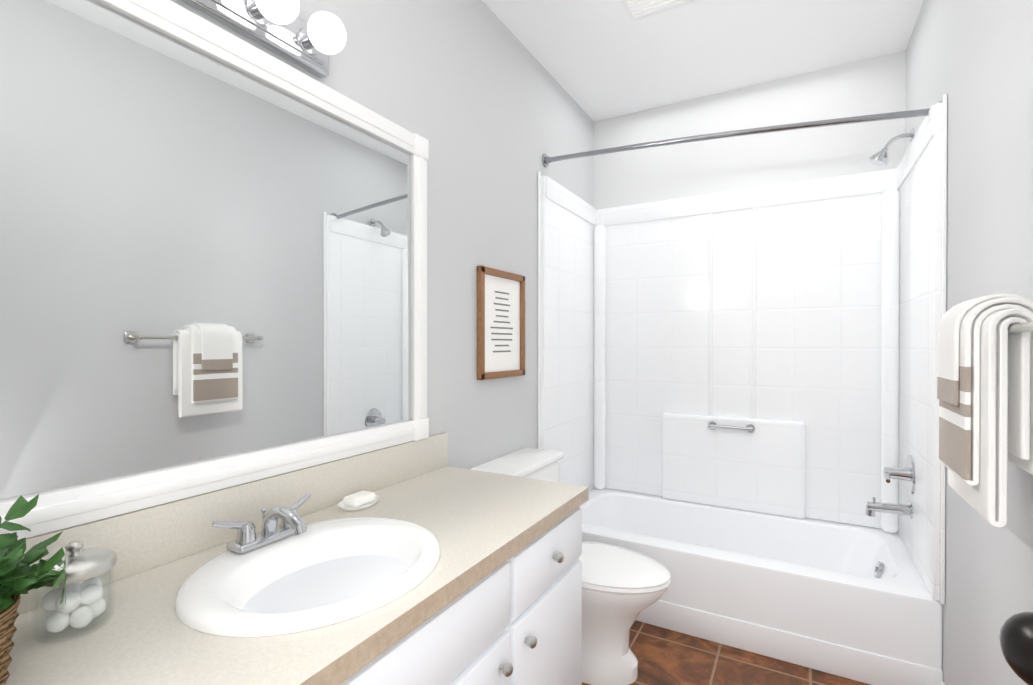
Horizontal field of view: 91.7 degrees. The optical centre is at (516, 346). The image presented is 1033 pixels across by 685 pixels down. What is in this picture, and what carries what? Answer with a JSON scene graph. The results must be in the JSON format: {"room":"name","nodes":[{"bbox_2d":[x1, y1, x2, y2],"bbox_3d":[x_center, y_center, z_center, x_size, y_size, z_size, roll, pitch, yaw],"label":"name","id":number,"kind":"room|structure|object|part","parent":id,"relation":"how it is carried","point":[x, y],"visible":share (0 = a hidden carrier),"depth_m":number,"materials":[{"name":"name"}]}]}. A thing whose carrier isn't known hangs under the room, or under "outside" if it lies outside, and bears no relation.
{"room":"bathroom","nodes":[
{"label":"bathroom","id":0,"kind":"room"},
{"bbox_2d":[170,0,593,468],"bbox_3d":[-0.405,-0.085,1.761,0.120,2.720,3.720,0,0,29],"label":"wall","id":1,"kind":"structure","parent":0,"point":[476,95],"depth_m":2.01,"materials":[{"name":"grey paint"}]},
{"bbox_2d":[0,0,428,539],"bbox_3d":[-0.698,-0.197,1.083,0.030,1.041,1.550,0,0,29],"label":"mirror","id":2,"kind":"object","parent":1,"relation":"attached to","point":[213,257],"visible":0.98,"depth_m":1.07,"materials":[{"name":"white mirror"}]},
{"bbox_2d":[16,432,448,619],"bbox_3d":[-0.675,0.387,1.136,0.020,0.124,1.678,0,0,29],"label":"backsplash","id":3,"kind":"structure","parent":1,"relation":"attached to","point":[149,537],"depth_m":1.11,"materials":[{"name":"beige laminate"}]},
{"bbox_2d":[181,0,346,77],"bbox_3d":[-0.611,-0.793,1.104,0.157,0.110,0.570,0,0,29],"label":"sconce","id":4,"kind":"object","parent":1,"relation":"attached to","point":[280,28],"visible":1,"depth_m":1.23,"materials":[{"name":"silver metal"}]},
{"bbox_3d":[-0.549,-0.793,1.150,0.094,0.094,0.094,0,0,29],"label":"vanity light bulb","id":5,"kind":"part","parent":4,"relation":"part of","materials":[{"name":"white glass"}]},
{"bbox_3d":[-0.481,-0.794,1.272,0.094,0.094,0.094,0,0,29],"label":"vanity light bulb","id":6,"kind":"part","parent":4,"relation":"part of","materials":[{"name":"white glass"}]},
{"bbox_2d":[477,266,524,379],"bbox_3d":[-0.061,-0.097,2.221,0.024,0.470,0.380,0,0,29],"label":"picture frame","id":7,"kind":"object","parent":1,"relation":"attached to","point":[500,324],"visible":1,"depth_m":2.20,"materials":[{"name":"brown wood"}]},
{"bbox_2d":[542,101,941,166],"bbox_3d":[0.846,-0.915,2.215,1.609,0.173,0.082,0,0,29],"label":"shower rod","id":8,"kind":"object","parent":1,"relation":"attached to","point":[546,160],"visible":0.94,"depth_m":2.10,"materials":[{"name":"silver metal"}]},
{"bbox_2d":[482,0,923,121],"bbox_3d":[0.349,-1.492,1.329,1.850,0.100,3.720,0,0,29],"label":"ceiling","id":9,"kind":"structure","parent":0,"point":[597,60],"depth_m":2.39,"materials":[{"name":"white paint"}]},
{"bbox_2d":[621,0,692,20],"bbox_3d":[0.558,-1.437,2.037,0.260,0.018,0.260,0,0,29],"label":"ceiling vent","id":10,"kind":"object","parent":9,"relation":"in","point":[637,9],"visible":0.98,"depth_m":2.11,"materials":[{"name":"white"}]},
{"bbox_2d":[582,620,869,684],"bbox_3d":[0.349,1.327,1.344,1.850,0.100,3.720,0,0,29],"label":"floor","id":11,"kind":"structure","parent":0,"point":[664,656],"depth_m":2.00,"materials":[{"name":"tile"}]},
{"bbox_2d":[5,472,588,684],"bbox_3d":[-0.424,0.884,0.998,0.596,0.790,1.678,0,0,29],"label":"bathroom vanity","id":12,"kind":"object","parent":11,"relation":"on","point":[520,621],"depth_m":1.18,"materials":[{"name":"white"}]},
{"bbox_2d":[0,494,66,684],"bbox_3d":[-0.726,0.330,0.612,0.260,0.242,0.260,0,0,29],"label":"potted plant","id":13,"kind":"object","parent":12,"relation":"on","point":[19,575],"visible":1,"depth_m":0.66,"materials":[{"name":"plant"}]},
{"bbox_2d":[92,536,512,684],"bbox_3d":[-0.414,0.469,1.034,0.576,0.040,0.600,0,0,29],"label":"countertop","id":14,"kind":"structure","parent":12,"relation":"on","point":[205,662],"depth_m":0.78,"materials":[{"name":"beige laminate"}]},
{"bbox_2d":[31,541,116,642],"bbox_3d":[-0.710,0.382,0.804,0.106,0.136,0.106,0,0,29],"label":"jar","id":15,"kind":"object","parent":14,"relation":"on","point":[84,605],"visible":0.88,"depth_m":0.79,"materials":[{"name":"clear glass"}]},
{"bbox_3d":[-0.710,0.337,0.804,0.106,0.048,0.106,0,0,29],"label":"lid","id":16,"kind":"part","parent":15,"relation":"part of","materials":[{"name":"silver metal"}]},
{"bbox_2d":[209,492,316,555],"bbox_3d":[-0.513,0.388,1.090,0.139,0.082,0.232,0,0,29],"label":"faucet","id":17,"kind":"object","parent":14,"relation":"on","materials":[{"name":"silver metal"}]},
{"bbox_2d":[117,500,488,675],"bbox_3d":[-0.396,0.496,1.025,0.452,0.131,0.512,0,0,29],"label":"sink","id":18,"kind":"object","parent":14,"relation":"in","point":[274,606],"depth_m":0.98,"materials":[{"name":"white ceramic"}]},
{"bbox_2d":[338,491,379,510],"bbox_3d":[-0.441,0.430,1.405,0.092,0.032,0.130,0,0,29],"label":"soap dish","id":19,"kind":"object","parent":14,"relation":"on","point":[360,500],"visible":1,"depth_m":1.38,"materials":[{"name":"white ceramic"}]},
{"bbox_2d":[471,448,670,684],"bbox_3d":[0.248,0.881,2.041,0.741,0.785,0.474,0,0,29],"label":"toilet","id":20,"kind":"object","parent":11,"relation":"on","point":[622,588],"visible":0.5,"depth_m":1.90,"materials":[{"name":"white ceramic"}]},
{"bbox_2d":[579,488,942,684],"bbox_3d":[1.009,1.089,2.515,1.606,0.365,0.785,0,0,29],"label":"bathtub","id":21,"kind":"object","parent":11,"relation":"on","point":[853,602],"visible":0.73,"depth_m":2.13,"materials":[{"name":"white ceramic"}]},
{"bbox_2d":[594,50,905,209],"bbox_3d":[1.232,-0.091,2.905,1.610,2.720,0.120,0,0,29],"label":"wall","id":22,"kind":"structure","parent":0,"point":[874,85],"depth_m":2.77,"materials":[{"name":"white paint"}]},
{"bbox_2d":[538,94,946,603],"bbox_3d":[1.003,0.008,2.499,1.606,1.793,0.808,0,0,29],"label":"shower surround","id":23,"kind":"structure","parent":22,"relation":"attached to","point":[771,349],"depth_m":2.69,"materials":[{"name":"white plastic"}]},
{"bbox_2d":[865,455,914,518],"bbox_3d":[1.607,0.605,2.163,0.162,0.284,0.201,0,0,29],"label":"tub faucet","id":24,"kind":"object","parent":23,"relation":"attached to","point":[907,474],"visible":0.98,"depth_m":2.15,"materials":[{"name":"silver metal"}]},
{"bbox_2d":[868,128,913,165],"bbox_3d":[1.617,-0.856,2.167,0.156,0.142,0.076,0,0,29],"label":"shower head","id":25,"kind":"object","parent":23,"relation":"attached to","point":[879,158],"visible":0.98,"depth_m":2.16},
{"bbox_2d":[905,0,1032,684],"bbox_3d":[1.103,-0.080,0.912,0.120,2.720,3.720,0,0,29],"label":"wall","id":26,"kind":"structure","parent":0,"point":[972,60],"depth_m":1.41,"materials":[{"name":"grey paint"}]},
{"bbox_2d":[937,293,1032,527],"bbox_3d":[1.042,0.124,1.091,0.160,0.470,0.642,0,0,29],"label":"towel","id":27,"kind":"object","parent":26,"relation":"attached to","point":[985,370],"visible":1,"depth_m":1.02,"materials":[{"name":"white fabric"}]},
{"bbox_2d":[999,612,1032,684],"bbox_3d":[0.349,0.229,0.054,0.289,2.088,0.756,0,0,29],"label":"door knob","id":28,"kind":"object","parent":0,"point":[1016,637],"depth_m":0.36,"materials":[{"name":"black metal"}]}
]}

